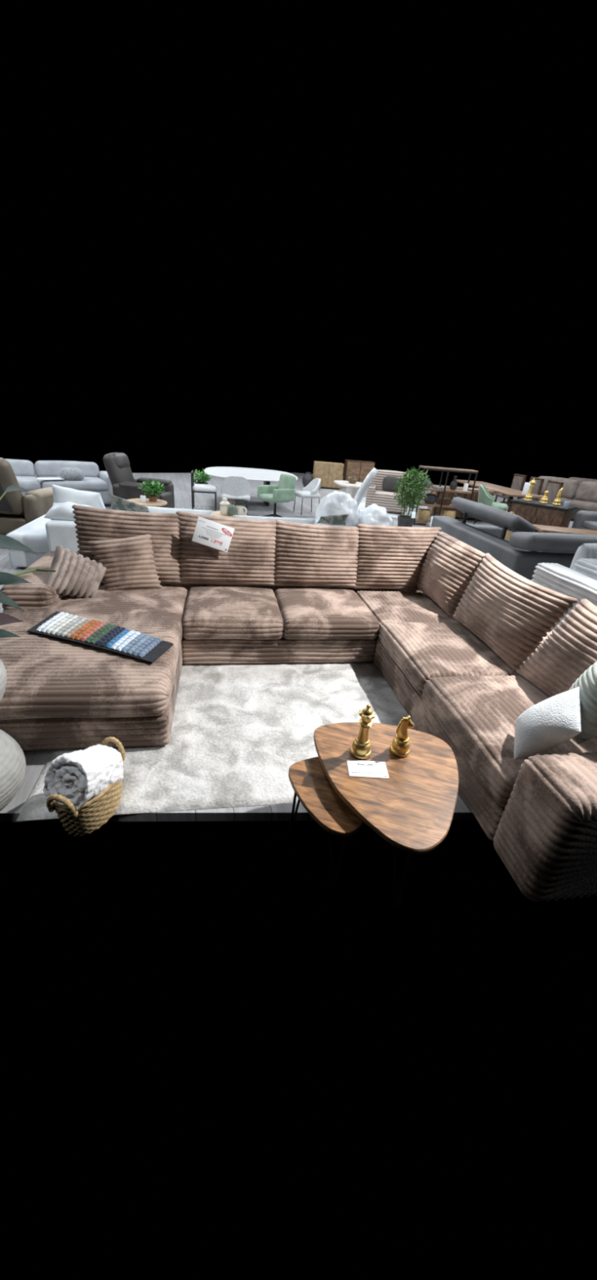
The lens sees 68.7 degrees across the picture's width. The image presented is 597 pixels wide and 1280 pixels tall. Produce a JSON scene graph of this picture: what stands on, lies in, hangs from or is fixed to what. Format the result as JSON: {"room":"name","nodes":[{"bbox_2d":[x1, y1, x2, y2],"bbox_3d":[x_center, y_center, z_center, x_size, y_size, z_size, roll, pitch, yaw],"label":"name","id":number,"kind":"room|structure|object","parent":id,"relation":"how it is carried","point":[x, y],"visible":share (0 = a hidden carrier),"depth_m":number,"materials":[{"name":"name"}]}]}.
{"room":"store","nodes":[
{"label":"store","id":0,"kind":"room"},
{"bbox_2d":[0,472,573,822],"bbox_3d":[0.988,-3.560,11.790,16.475,0.060,21.800,24,32,35],"label":"floor","id":1,"kind":"structure","parent":0,"point":[36,760],"depth_m":2.50,"materials":[{"name":"grey wood"}]},
{"bbox_2d":[0,659,26,811],"bbox_3d":[-1.603,0.405,1.963,0.572,0.905,0.572,-8,29,-26],"label":"floor vase","id":2,"kind":"object","parent":1,"relation":"on","point":[12,759],"visible":1,"depth_m":2.07,"materials":[{"name":"ceramic"}]},
{"bbox_2d":[0,592,23,637],"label":"leafy plant","id":3,"kind":"object","parent":2,"relation":"in","point":[5,619],"depth_m":1.88,"materials":[{"name":"green plant"}]},
{"bbox_2d":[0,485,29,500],"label":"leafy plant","id":4,"kind":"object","parent":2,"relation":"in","point":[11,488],"depth_m":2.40,"materials":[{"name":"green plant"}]},
{"bbox_2d":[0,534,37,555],"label":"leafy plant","id":5,"kind":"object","parent":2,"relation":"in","point":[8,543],"depth_m":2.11,"materials":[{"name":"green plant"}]},
{"bbox_2d":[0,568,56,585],"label":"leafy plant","id":6,"kind":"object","parent":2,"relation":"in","point":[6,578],"depth_m":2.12,"materials":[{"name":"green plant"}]},
{"bbox_2d":[0,457,53,534],"bbox_3d":[-4.331,-2.213,6.613,1.078,1.098,1.141,6,26,1],"label":"recliner","id":7,"kind":"object","parent":1,"relation":"on","point":[17,510],"visible":0.74,"depth_m":6.38,"materials":[{"name":"beige leather"}]},
{"bbox_2d":[5,514,79,568],"bbox_3d":[-1.156,-1.450,6.210,4.941,0.640,1.904,0,26,-10],"label":"sofa","id":8,"kind":"object","parent":1,"relation":"on","point":[42,535],"visible":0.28,"depth_m":5.18,"materials":[{"name":"white fabric"}]},
{"bbox_2d":[44,502,94,520],"bbox_3d":[-2.634,-1.488,5.126,0.583,0.249,0.264,3,26,-5],"label":"sofa cushion","id":9,"kind":"object","parent":8,"relation":"on","point":[59,511],"visible":0.54,"depth_m":5.01,"materials":[{"name":"white fabric"}]},
{"bbox_2d":[52,484,105,508],"bbox_3d":[-2.667,-1.616,5.350,0.780,0.530,0.419,0,26,-10],"label":"sofa cushion","id":10,"kind":"object","parent":8,"relation":"on","point":[60,494],"visible":0.41,"depth_m":5.16,"materials":[{"name":"white fabric"}]},
{"bbox_2d":[146,506,212,515],"bbox_3d":[-1.593,-1.485,5.476,1.020,0.370,0.210,0,26,-10],"label":"sofa cushion","id":11,"kind":"object","parent":8,"relation":"on","point":[152,509],"visible":0.2,"depth_m":5.36,"materials":[{"name":"white fabric"}]},
{"bbox_2d":[109,493,150,512],"bbox_3d":[-2.021,-1.610,5.197,0.526,0.230,0.181,5,26,0],"label":"throw pillow","id":12,"kind":"object","parent":11,"relation":"on","point":[117,503],"visible":0.73,"depth_m":5.14,"materials":[{"name":"fabric"}]},
{"bbox_2d":[232,515,315,524],"bbox_3d":[-0.321,-1.462,5.723,1.070,0.310,0.217,0,26,-10],"label":"sofa cushion","id":13,"kind":"object","parent":8,"relation":"on","point":[308,521],"visible":0.23,"depth_m":5.61,"materials":[{"name":"white fabric"}]},
{"bbox_2d":[316,514,348,525],"bbox_3d":[0.427,-1.522,5.481,0.393,0.160,0.107,6,26,3],"label":"throw pillow","id":14,"kind":"object","parent":8,"relation":"on","point":[338,519],"visible":1,"depth_m":5.44,"materials":[{"name":"fabric"}]},
{"bbox_2d":[315,490,359,526],"bbox_3d":[0.538,-1.706,6.023,0.593,0.671,0.806,0,26,-10],"label":"wrapped bundle","id":15,"kind":"object","parent":8,"relation":"on","point":[335,503],"visible":0.6,"depth_m":5.73,"materials":[{"name":"white plastic"}]},
{"bbox_2d":[354,467,377,506],"bbox_3d":[0.893,-2.048,5.855,0.289,0.501,0.110,0,26,-10],"label":"tube","id":16,"kind":"object","parent":15,"relation":"attached to","point":[370,477],"visible":0.89,"depth_m":5.81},
{"bbox_2d":[358,503,393,526],"bbox_3d":[1.053,-1.622,6.123,0.534,0.540,0.710,0,26,-10],"label":"wrapped bundle","id":17,"kind":"object","parent":8,"relation":"on","point":[373,514],"visible":0.35,"depth_m":5.88,"materials":[{"name":"white plastic"}]},
{"bbox_2d":[4,458,112,504],"bbox_3d":[-5.287,-3.216,8.889,2.900,0.770,1.083,-12,30,-31],"label":"sofa","id":18,"kind":"object","parent":1,"relation":"on","point":[77,475],"visible":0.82,"depth_m":8.99,"materials":[{"name":"grey fabric"}]},
{"bbox_2d":[4,458,35,476],"bbox_3d":[-6.001,-3.435,8.768,1.239,0.381,0.309,-12,30,-31],"label":"cushion","id":19,"kind":"object","parent":18,"relation":"on","point":[20,467],"depth_m":8.87,"materials":[{"name":"grey fabric"}]},
{"bbox_2d":[15,475,40,490],"bbox_3d":[-5.772,-3.066,8.527,1.256,0.213,0.956,-12,30,-31],"label":"seat cushion","id":20,"kind":"object","parent":18,"relation":"on","point":[27,482],"depth_m":8.45,"materials":[{"name":"grey fabric"}]},
{"bbox_2d":[34,460,99,477],"bbox_3d":[-4.965,-3.657,9.412,1.239,0.381,0.309,-12,30,-31],"label":"cushion","id":21,"kind":"object","parent":18,"relation":"on","point":[42,468],"depth_m":9.21,"materials":[{"name":"grey fabric"}]},
{"bbox_2d":[37,476,107,490],"bbox_3d":[-4.736,-3.288,9.171,1.256,0.213,0.956,-12,30,-31],"label":"seat cushion","id":22,"kind":"object","parent":18,"relation":"on","point":[86,483],"depth_m":8.88,"materials":[{"name":"grey fabric"}]},
{"bbox_2d":[102,452,174,508],"bbox_3d":[-3.095,-3.024,8.520,1.141,1.098,1.078,6,26,1],"label":"recliner","id":23,"kind":"object","parent":1,"relation":"on","point":[117,464],"visible":0.63,"depth_m":8.16,"materials":[{"name":"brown leather"}]},
{"bbox_2d":[111,452,129,468],"bbox_3d":[-3.442,-3.412,8.360,0.271,0.317,0.599,6,26,1],"label":"cushion","id":24,"kind":"object","parent":23,"relation":"on","point":[119,460],"depth_m":8.21,"materials":[{"name":"grey leather"}]},
{"bbox_2d":[127,497,167,506],"bbox_3d":[-2.505,-2.014,7.250,0.660,0.550,0.660,0,26,-10],"label":"side table","id":25,"kind":"object","parent":1,"relation":"on","point":[159,502],"visible":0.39,"depth_m":7.06,"materials":[{"name":"brown wood"}]},
{"bbox_2d":[140,495,146,502],"bbox_3d":[-2.488,-2.257,6.994,0.090,0.109,0.020,5,26,0],"label":"table card","id":26,"kind":"object","parent":25,"relation":"on","point":[143,498],"visible":1,"depth_m":6.99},
{"bbox_2d":[137,479,164,502],"bbox_3d":[-2.365,-2.441,7.116,0.404,0.353,0.379,17,28,24],"label":"pot plant","id":27,"kind":"object","parent":25,"relation":"on","point":[153,488],"visible":1,"depth_m":7.07,"materials":[{"name":"green plant"}]},
{"bbox_2d":[189,468,212,484],"bbox_3d":[-2.751,-4.591,12.508,0.606,0.603,0.579,11,26,13],"label":"pot plant","id":28,"kind":"object","parent":1,"relation":"on","point":[203,478],"visible":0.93,"depth_m":12.44,"materials":[{"name":"green plant"}]},
{"bbox_2d":[191,470,217,511],"bbox_3d":[-2.094,-3.325,9.757,0.548,0.804,0.528,0,26,-10],"label":"dining chair","id":29,"kind":"object","parent":1,"relation":"on","point":[200,488],"visible":0.9,"depth_m":9.53,"materials":[{"name":"white fabric"}]},
{"bbox_2d":[211,511,247,518],"bbox_3d":[-1.130,-1.777,7.056,0.600,0.500,0.600,0,26,-10],"label":"side table","id":30,"kind":"object","parent":1,"relation":"on","point":[216,513],"visible":0.13,"depth_m":6.82,"materials":[{"name":"brown wood"}]},
{"bbox_2d":[219,497,230,515],"bbox_3d":[-1.154,-2.098,6.847,0.161,0.254,0.160,0,26,-10],"label":"lidded jar","id":31,"kind":"object","parent":30,"relation":"on","point":[224,508],"visible":0.98,"depth_m":6.80,"materials":[{"name":"beige ceramic"}]},
{"bbox_2d":[227,504,236,515],"bbox_3d":[-1.034,-2.026,6.825,0.130,0.162,0.130,0,26,-10],"label":"bud vase","id":32,"kind":"object","parent":30,"relation":"on","point":[232,511],"visible":0.95,"depth_m":6.78,"materials":[{"name":"green ceramic"}]},
{"bbox_2d":[235,506,247,515],"bbox_3d":[-0.896,-2.034,6.891,0.180,0.141,0.111,7,26,5],"label":"mug","id":33,"kind":"object","parent":30,"relation":"on","point":[239,509],"visible":0.94,"depth_m":6.86,"materials":[{"name":"beige ceramic"}]},
{"bbox_2d":[219,475,251,515],"bbox_3d":[-1.303,-2.968,9.074,0.648,0.875,0.643,0,26,-10],"label":"dining chair","id":34,"kind":"object","parent":1,"relation":"on","point":[233,487],"visible":0.94,"depth_m":8.79,"materials":[{"name":"white fabric"}]},
{"bbox_2d":[16,660,458,821],"bbox_3d":[-0.214,0.437,3.157,2.610,0.026,1.910,0,26,-10],"label":"rug","id":35,"kind":"object","parent":1,"relation":"on","point":[237,730],"visible":0.35,"depth_m":2.80,"materials":[{"name":"carpet"}]},
{"bbox_2d":[45,736,125,836],"bbox_3d":[-1.005,0.714,2.115,0.262,0.297,0.433,10,26,11],"label":"wicker basket","id":36,"kind":"object","parent":35,"relation":"on","point":[97,811],"visible":0.57,"depth_m":2.01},
{"bbox_2d":[42,744,123,813],"bbox_3d":[-1.001,0.643,2.056,0.262,0.324,0.344,11,26,13],"label":"throw","id":37,"kind":"object","parent":36,"relation":"in","point":[78,776],"visible":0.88,"depth_m":1.96,"materials":[{"name":"fabric"}]},
{"bbox_2d":[204,466,297,506],"bbox_3d":[-1.194,-3.766,10.872,2.240,0.740,2.700,0,26,-10],"label":"dining table","id":38,"kind":"object","parent":1,"relation":"on","point":[268,476],"visible":0.83,"depth_m":10.59,"materials":[{"name":"white wood"}]},
{"bbox_2d":[257,473,296,517],"bbox_3d":[-0.466,-3.064,9.365,0.646,0.921,0.657,-16,32,-36],"label":"swivel chair","id":39,"kind":"object","parent":1,"relation":"on","point":[284,492],"visible":0.98,"depth_m":9.25,"materials":[{"name":"green fabric"}]},
{"bbox_2d":[0,551,596,902],"bbox_3d":[-0.118,0.143,3.087,4.060,0.630,3.411,0,26,-10],"label":"sofa","id":40,"kind":"object","parent":1,"relation":"on","point":[538,811],"visible":0.79,"depth_m":2.64,"materials":[{"name":"brown fabric"}]},
{"bbox_2d":[44,545,106,598],"bbox_3d":[-1.770,-0.527,3.463,0.532,0.394,0.299,-11,30,-30],"label":"throw cushion","id":41,"kind":"object","parent":40,"relation":"on","point":[76,575],"visible":0.94,"depth_m":3.40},
{"bbox_2d":[0,584,187,719],"bbox_3d":[-1.520,-0.036,3.135,1.316,0.218,1.838,0,26,-10],"label":"cushion","id":42,"kind":"object","parent":40,"relation":"on","point":[48,677],"depth_m":2.59,"materials":[{"name":"fabric"}]},
{"bbox_2d":[27,611,173,663],"bbox_3d":[-1.332,-0.036,2.877,1.049,0.052,0.324,13,27,17],"label":"fabric swatches","id":43,"kind":"object","parent":40,"relation":"on","point":[61,625],"visible":1,"depth_m":2.84,"materials":[{"name":"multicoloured fabric"}]},
{"bbox_2d":[88,533,161,591],"bbox_3d":[-1.465,-0.656,3.711,0.560,0.473,0.214,-5,27,-19],"label":"throw cushion","id":44,"kind":"object","parent":40,"relation":"on","point":[129,562],"visible":0.96,"depth_m":3.65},
{"bbox_2d":[71,504,180,583],"bbox_3d":[-1.484,-0.832,3.859,0.920,0.640,0.309,0,26,-10],"label":"cushion","id":45,"kind":"object","parent":40,"relation":"on","point":[93,524],"visible":0.57,"depth_m":3.75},
{"bbox_2d":[176,511,276,586],"bbox_3d":[-0.643,-0.827,4.007,0.918,0.629,0.302,0,26,-10],"label":"cushion","id":46,"kind":"object","parent":40,"relation":"on","point":[249,559],"visible":0.88,"depth_m":3.93,"materials":[{"name":"fabric"}]},
{"bbox_2d":[191,516,234,551],"bbox_3d":[-0.736,-0.909,3.773,0.362,0.294,0.029,0,26,-10],"label":"price sign","id":47,"kind":"object","parent":46,"relation":"on","point":[207,532],"visible":1,"depth_m":3.77,"materials":[{"name":"white"}]},
{"bbox_2d":[199,520,226,538],"bbox_3d":[-0.744,-0.937,3.759,0.247,0.108,0.003,16,15,-17],"label":"print","id":48,"kind":"object","parent":47,"relation":"attached to","point":[199,520],"depth_m":3.76},
{"bbox_2d":[182,586,284,639],"bbox_3d":[-0.564,-0.258,3.757,0.791,0.224,0.830,0,26,-10],"label":"seat cushion","id":49,"kind":"object","parent":40,"relation":"on","point":[208,613],"depth_m":3.48,"materials":[{"name":"fabric"}]},
{"bbox_2d":[274,520,359,587],"bbox_3d":[0.175,-0.811,4.160,0.842,0.594,0.298,0,26,-10],"label":"cushion","id":50,"kind":"object","parent":40,"relation":"on","point":[306,554],"visible":0.98,"depth_m":4.07,"materials":[{"name":"fabric"}]},
{"bbox_2d":[274,588,379,639],"bbox_3d":[0.220,-0.256,3.897,0.801,0.222,0.836,0,26,-10],"label":"seat cushion","id":51,"kind":"object","parent":40,"relation":"on","point":[305,614],"depth_m":3.60,"materials":[{"name":"fabric"}]},
{"bbox_2d":[353,523,441,590],"bbox_3d":[0.972,-0.810,4.304,0.876,0.610,0.303,0,26,-10],"label":"cushion","id":52,"kind":"object","parent":40,"relation":"on","point":[389,557],"visible":0.87,"depth_m":4.20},
{"bbox_2d":[355,591,459,636],"bbox_3d":[1.051,-0.250,4.076,0.897,0.180,0.821,0,26,-10],"label":"seat cushion","id":53,"kind":"object","parent":40,"relation":"on","point":[387,606],"depth_m":3.96,"materials":[{"name":"fabric"}]},
{"bbox_2d":[416,531,485,616],"bbox_3d":[1.363,-0.623,4.029,0.367,0.580,0.846,-3,27,-17],"label":"cushion","id":54,"kind":"object","parent":40,"relation":"on","point":[449,566],"visible":0.8,"depth_m":3.82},
{"bbox_2d":[378,622,524,696],"bbox_3d":[1.152,0.110,3.306,0.877,0.215,0.891,0,26,-10],"label":"seat cushion","id":55,"kind":"object","parent":40,"relation":"on","point":[420,651],"depth_m":3.14,"materials":[{"name":"fabric"}]},
{"bbox_2d":[421,675,596,807],"bbox_3d":[1.290,0.506,2.491,0.879,0.228,0.939,0,26,-10],"label":"seat cushion","id":56,"kind":"object","parent":40,"relation":"on","point":[477,715],"depth_m":2.41,"materials":[{"name":"fabric"}]},
{"bbox_2d":[453,552,577,671],"bbox_3d":[1.516,-0.237,3.235,0.362,0.565,1.050,0,26,-10],"label":"cushion","id":57,"kind":"object","parent":40,"relation":"on","point":[509,612],"visible":1,"depth_m":3.00,"materials":[{"name":"fabric"}]},
{"bbox_2d":[513,686,580,759],"bbox_3d":[1.167,0.384,2.056,0.224,0.335,0.279,15,27,20],"label":"pillow","id":58,"kind":"object","parent":40,"relation":"on","point":[550,722],"visible":1,"depth_m":1.99,"materials":[{"name":"white fabric"}]},
{"bbox_2d":[515,598,596,737],"bbox_3d":[1.656,0.163,2.412,0.351,0.570,0.941,0,26,-10],"label":"cushion","id":59,"kind":"object","parent":40,"relation":"on","point":[566,653],"visible":0.84,"depth_m":2.50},
{"bbox_2d":[568,661,596,743],"bbox_3d":[1.415,0.244,2.039,0.235,0.390,0.389,17,28,23],"label":"pillow","id":60,"kind":"object","parent":40,"relation":"on","point":[587,681],"visible":0.66,"depth_m":1.97,"materials":[{"name":"grey fabric"}]},
{"bbox_2d":[293,478,320,515],"bbox_3d":[0.207,-3.398,10.320,0.574,0.801,0.560,-7,28,-24],"label":"dining chair","id":61,"kind":"object","parent":1,"relation":"on","point":[311,490],"visible":0.93,"depth_m":10.19,"materials":[{"name":"white fabric"}]},
{"bbox_2d":[302,471,313,487],"bbox_3d":[0.330,-5.587,15.244,0.400,0.500,0.400,0,26,-10],"label":"vase","id":62,"kind":"object","parent":1,"relation":"on","point":[307,478],"visible":0.83,"depth_m":15.10,"materials":[{"name":"ceramic"}]},
{"bbox_2d":[288,756,363,884],"bbox_3d":[0.128,0.828,1.993,0.341,0.377,0.451,0,26,-10],"label":"coffee table","id":63,"kind":"object","parent":1,"relation":"on","point":[309,782],"visible":0.71,"depth_m":1.87,"materials":[{"name":"brown wood"}]},
{"bbox_2d":[312,461,343,489],"bbox_3d":[1.030,-5.806,15.418,1.000,0.850,0.518,3,26,-5],"label":"base cabinet","id":64,"kind":"object","parent":1,"relation":"on","point":[327,472],"visible":0.77,"depth_m":15.16,"materials":[{"name":"beige wood"}]},
{"bbox_2d":[342,459,374,489],"bbox_3d":[2.169,-5.987,15.868,1.000,0.960,0.518,3,26,-5],"label":"base cabinet","id":65,"kind":"object","parent":1,"relation":"on","point":[360,469],"visible":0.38,"depth_m":15.55,"materials":[{"name":"brown wood"}]},
{"bbox_2d":[357,497,411,518],"bbox_3d":[2.052,-3.859,12.506,2.373,0.018,3.556,10,26,11],"label":"rug","id":66,"kind":"object","parent":1,"relation":"on","point":[362,505],"visible":0.02,"depth_m":11.66,"materials":[{"name":"white fabric"}]},
{"bbox_2d":[333,480,362,499],"bbox_3d":[1.544,-4.451,13.083,0.920,0.470,1.240,0,26,-10],"label":"coffee table","id":67,"kind":"object","parent":66,"relation":"on","point":[348,488],"visible":0.56,"depth_m":12.82,"materials":[{"name":"stone"}]},
{"bbox_2d":[347,475,357,483],"bbox_3d":[1.604,-4.741,12.885,0.309,0.245,0.315,0,26,-10],"label":"flower bowl","id":68,"kind":"object","parent":67,"relation":"on","point":[353,479],"visible":1,"depth_m":12.86,"materials":[{"name":"beige ceramic"}]},
{"bbox_2d":[364,469,407,514],"bbox_3d":[2.363,-3.909,11.498,1.080,0.988,0.968,9,26,8],"label":"armchair","id":69,"kind":"object","parent":66,"relation":"on","point":[380,492],"visible":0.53,"depth_m":11.30,"materials":[{"name":"brown fabric"}]},
{"bbox_2d":[382,475,399,492],"bbox_3d":[2.460,-4.127,11.586,0.458,0.393,0.205,9,26,8],"label":"cushion","id":70,"kind":"object","parent":69,"relation":"on","point":[388,482],"depth_m":11.52,"materials":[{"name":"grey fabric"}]},
{"bbox_2d":[313,722,458,910],"bbox_3d":[0.426,0.794,2.035,0.662,0.447,0.773,0,26,-10],"label":"coffee table","id":71,"kind":"object","parent":1,"relation":"on","point":[412,810],"visible":0.93,"depth_m":1.87,"materials":[{"name":"brown wood"}]},
{"bbox_2d":[350,704,375,759],"bbox_3d":[0.300,0.407,1.987,0.098,0.270,0.098,0,26,-10],"label":"chess queen","id":72,"kind":"object","parent":71,"relation":"on","point":[360,748],"visible":1,"depth_m":1.99,"materials":[{"name":"gold metal"}]},
{"bbox_2d":[346,760,389,778],"bbox_3d":[0.308,0.574,1.948,0.176,0.002,0.105,4,26,-2],"label":"price card","id":73,"kind":"object","parent":71,"relation":"on","point":[357,768],"visible":1,"depth_m":1.94,"materials":[{"name":"white"}]},
{"bbox_2d":[389,714,413,757],"bbox_3d":[0.489,0.435,2.034,0.095,0.207,0.095,6,26,3],"label":"knight","id":74,"kind":"object","parent":71,"relation":"on","point":[400,745],"visible":1,"depth_m":2.02,"materials":[{"name":"gold metal"}]},
{"bbox_2d":[392,466,431,526],"bbox_3d":[2.400,-3.055,9.415,0.821,1.299,0.759,0,26,-10],"label":"bamboo plant","id":75,"kind":"object","parent":1,"relation":"on","point":[403,520],"visible":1,"depth_m":9.29,"materials":[{"name":"green plant"}]},
{"bbox_2d":[410,465,478,524],"bbox_3d":[3.334,-3.302,10.127,1.240,1.270,0.370,3,26,-4],"label":"shelf unit","id":76,"kind":"object","parent":1,"relation":"on","point":[426,468],"visible":0.52,"depth_m":9.93,"materials":[{"name":"black metal"}]},
{"bbox_2d":[417,508,431,520],"bbox_3d":[2.945,-2.939,10.264,0.300,0.240,0.297,0,26,-10],"label":"basket","id":77,"kind":"object","parent":76,"relation":"on","point":[423,514],"visible":1,"depth_m":10.16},
{"bbox_2d":[422,478,431,488],"bbox_3d":[2.938,-3.580,9.976,0.200,0.200,0.200,0,26,-10],"label":"vase","id":78,"kind":"object","parent":76,"relation":"on","point":[428,481],"visible":0.62,"depth_m":9.90,"materials":[{"name":"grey ceramic"}]},
{"bbox_2d":[423,493,436,504],"bbox_3d":[3.052,-3.276,10.128,0.300,0.220,0.300,0,26,-10],"label":"vase","id":79,"kind":"object","parent":76,"relation":"on","point":[431,499],"visible":0.89,"depth_m":10.02,"materials":[{"name":"ceramic"}]},
{"bbox_2d":[435,497,450,505],"bbox_3d":[3.377,-3.232,10.185,0.220,0.140,0.240,0,26,-10],"label":"storage box","id":80,"kind":"object","parent":76,"relation":"on","point":[446,501],"visible":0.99,"depth_m":10.09,"materials":[{"name":"brown wood"}]},
{"bbox_2d":[440,508,456,518],"bbox_3d":[3.523,-2.934,10.313,0.345,0.276,0.342,0,26,-10],"label":"basket","id":81,"kind":"object","parent":76,"relation":"on","point":[444,512],"visible":0.66,"depth_m":10.17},
{"bbox_2d":[448,475,457,489],"bbox_3d":[3.559,-3.592,9.996,0.170,0.300,0.170,0,26,-10],"label":"vase","id":82,"kind":"object","parent":76,"relation":"on","point":[453,485],"visible":1,"depth_m":9.96,"materials":[{"name":"ceramic"}]},
{"bbox_2d":[462,483,468,491],"bbox_3d":[3.825,-3.498,9.997,0.100,0.170,0.098,0,26,-10],"label":"candle","id":83,"kind":"object","parent":76,"relation":"on","point":[465,485],"visible":1,"depth_m":9.96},
{"bbox_2d":[426,484,494,521],"bbox_3d":[4.219,-3.577,11.435,1.500,0.770,0.470,4,26,-2],"label":"sideboard","id":84,"kind":"object","parent":1,"relation":"on","point":[475,494],"visible":0.41,"depth_m":11.17,"materials":[{"name":"brown wood"}]},
{"bbox_2d":[473,484,507,524],"bbox_3d":[4.671,-3.240,10.618,0.755,0.943,0.694,16,28,22],"label":"tub chair","id":85,"kind":"object","parent":1,"relation":"on","point":[484,497],"visible":0.8,"depth_m":10.37,"materials":[{"name":"green fabric"}]},
{"bbox_2d":[456,480,542,511],"bbox_3d":[5.472,-3.924,12.399,0.950,0.789,3.400,2,26,-7],"label":"dining table","id":86,"kind":"object","parent":1,"relation":"on","point":[511,492],"visible":0.39,"depth_m":11.66,"materials":[{"name":"brown wood"}]},
{"bbox_2d":[521,482,529,494],"bbox_3d":[5.690,-3.768,10.876,0.170,0.280,0.020,10,26,11],"label":"sign card","id":87,"kind":"object","parent":86,"relation":"on","point":[526,487],"visible":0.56,"depth_m":10.87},
{"bbox_2d":[499,501,512,512],"bbox_3d":[5.432,-3.276,11.301,0.420,0.531,0.380,-5,27,-20],"label":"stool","id":88,"kind":"object","parent":1,"relation":"on","point":[508,504],"visible":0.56,"depth_m":11.09,"materials":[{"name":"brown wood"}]},
{"bbox_2d":[504,511,514,540],"bbox_3d":[4.183,-2.239,8.770,0.384,0.661,0.380,-11,30,-30],"label":"basket","id":89,"kind":"object","parent":1,"relation":"on","point":[508,533],"visible":0.1,"depth_m":8.64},
{"bbox_2d":[493,473,526,502],"bbox_3d":[6.411,-4.492,13.356,0.539,1.090,0.540,0,26,-10],"label":"dining chair","id":90,"kind":"object","parent":1,"relation":"on","point":[518,480],"visible":0.46,"depth_m":13.20,"materials":[{"name":"wood"}]},
{"bbox_2d":[425,497,596,580],"bbox_3d":[3.071,-1.273,6.079,1.824,1.080,2.724,0,26,-10],"label":"sofa","id":91,"kind":"object","parent":1,"relation":"on","point":[526,548],"visible":0.44,"depth_m":5.16,"materials":[{"name":"fabric"}]},
{"bbox_2d":[507,476,544,510],"bbox_3d":[6.482,-4.098,12.547,0.539,1.090,0.540,0,26,-10],"label":"dining chair","id":92,"kind":"object","parent":1,"relation":"on","point":[537,486],"visible":0.34,"depth_m":12.31,"materials":[{"name":"wood"}]},
{"bbox_2d":[509,498,577,532],"bbox_3d":[5.373,-2.678,9.790,0.662,0.750,1.200,-20,35,-41],"label":"sideboard","id":93,"kind":"object","parent":1,"relation":"on","point":[534,512],"visible":0.56,"depth_m":9.45,"materials":[{"name":"brown wood"}]},
{"bbox_2d":[523,478,536,501],"bbox_3d":[5.169,-3.347,9.722,0.175,0.480,0.175,0,26,-10],"label":"chess queen","id":94,"kind":"object","parent":93,"relation":"on","point":[528,496],"visible":1,"depth_m":9.72,"materials":[{"name":"gold metal"}]},
{"bbox_2d":[538,490,548,503],"bbox_3d":[5.398,-3.128,9.558,0.170,0.264,0.170,0,26,-10],"label":"pawn","id":95,"kind":"object","parent":93,"relation":"on","point":[544,500],"visible":1,"depth_m":9.53,"materials":[{"name":"gold metal"}]},
{"bbox_2d":[551,488,563,506],"bbox_3d":[5.598,-3.085,9.389,0.166,0.363,0.166,0,26,-10],"label":"knight","id":96,"kind":"object","parent":93,"relation":"on","point":[557,501],"visible":1,"depth_m":9.37,"materials":[{"name":"gold metal"}]},
{"bbox_2d":[544,480,563,502],"bbox_3d":[6.524,-3.703,11.733,0.539,1.090,0.540,0,26,-10],"label":"dining chair","id":97,"kind":"object","parent":1,"relation":"on","point":[553,487],"visible":0.32,"depth_m":11.59,"materials":[{"name":"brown fabric"}]},
{"bbox_2d":[522,475,596,519],"bbox_3d":[8.143,-4.222,13.056,1.124,1.047,3.056,-20,35,-41],"label":"sofa","id":98,"kind":"object","parent":1,"relation":"on","point":[584,493],"visible":0.34,"depth_m":12.98,"materials":[{"name":"fabric"}]},
{"bbox_2d":[522,494,572,504],"bbox_3d":[7.662,-4.319,13.459,0.936,0.214,1.257,-20,35,-41],"label":"seat cushion","id":99,"kind":"object","parent":98,"relation":"on","point":[563,498],"depth_m":13.22,"materials":[{"name":"fabric"}]},
{"bbox_2d":[537,475,579,499],"bbox_3d":[7.986,-4.731,13.588,0.389,0.614,1.258,-20,35,-41],"label":"cushion","id":100,"kind":"object","parent":98,"relation":"on","point":[571,487],"depth_m":13.26,"materials":[{"name":"brown fabric"}]},
{"bbox_2d":[568,499,596,511],"bbox_3d":[8.530,-3.877,12.691,0.936,0.214,1.257,-20,35,-41],"label":"seat cushion","id":101,"kind":"object","parent":98,"relation":"on","point":[581,504],"depth_m":12.54,"materials":[{"name":"brown fabric"}]},
{"bbox_2d":[574,480,596,502],"bbox_3d":[8.854,-4.289,12.820,0.389,0.614,1.258,-20,35,-41],"label":"cushion","id":102,"kind":"object","parent":98,"relation":"on","point":[585,491],"depth_m":12.92,"materials":[{"name":"brown fabric"}]},
{"bbox_2d":[530,542,596,631],"bbox_3d":[2.787,-0.210,3.815,1.200,1.080,1.093,0,26,-10],"label":"sofa","id":103,"kind":"object","parent":1,"relation":"on","point":[579,581],"visible":0.34,"depth_m":3.73,"materials":[{"name":"white fabric"}]},
{"bbox_2d":[572,558,596,580],"bbox_3d":[2.587,-0.444,3.807,0.318,0.476,0.346,0,26,-10],"label":"cushion","id":104,"kind":"object","parent":103,"relation":"on","point":[586,566],"depth_m":3.73,"materials":[{"name":"white fabric"}]},
{"bbox_2d":[532,524,596,535],"bbox_3d":[5.164,-1.869,8.391,1.300,0.472,0.600,7,26,5],"label":"coffee table","id":105,"kind":"object","parent":1,"relation":"on","point":[548,529],"visible":0.45,"depth_m":8.24,"materials":[{"name":"brown wood"}]},
{"bbox_2d":[568,477,596,500],"bbox_3d":[9.596,-4.619,14.150,1.072,1.038,2.540,-20,35,-41],"label":"sofa","id":106,"kind":"object","parent":1,"relation":"on","point":[580,480],"visible":0.09,"depth_m":14.48,"materials":[{"name":"fabric"}]},
{"bbox_2d":[568,477,596,483],"bbox_3d":[9.870,-4.910,14.291,0.349,0.595,2.138,-20,35,-41],"label":"cushion","id":107,"kind":"object","parent":106,"relation":"on","point":[579,479],"depth_m":14.49,"materials":[{"name":"brown fabric"}]},
{"bbox_2d":[571,510,596,530],"bbox_3d":[6.794,-2.321,8.963,1.210,0.918,1.840,1,26,-7],"label":"sofa","id":108,"kind":"object","parent":1,"relation":"on","point":[586,520],"visible":0.61,"depth_m":9.47,"materials":[{"name":"fabric"}]},
{"bbox_2d":[582,520,596,530],"bbox_3d":[6.732,-2.233,8.999,1.036,0.193,1.336,1,26,-7],"label":"seat cushion","id":109,"kind":"object","parent":108,"relation":"on","point":[586,525],"depth_m":9.32,"materials":[{"name":"fabric"}]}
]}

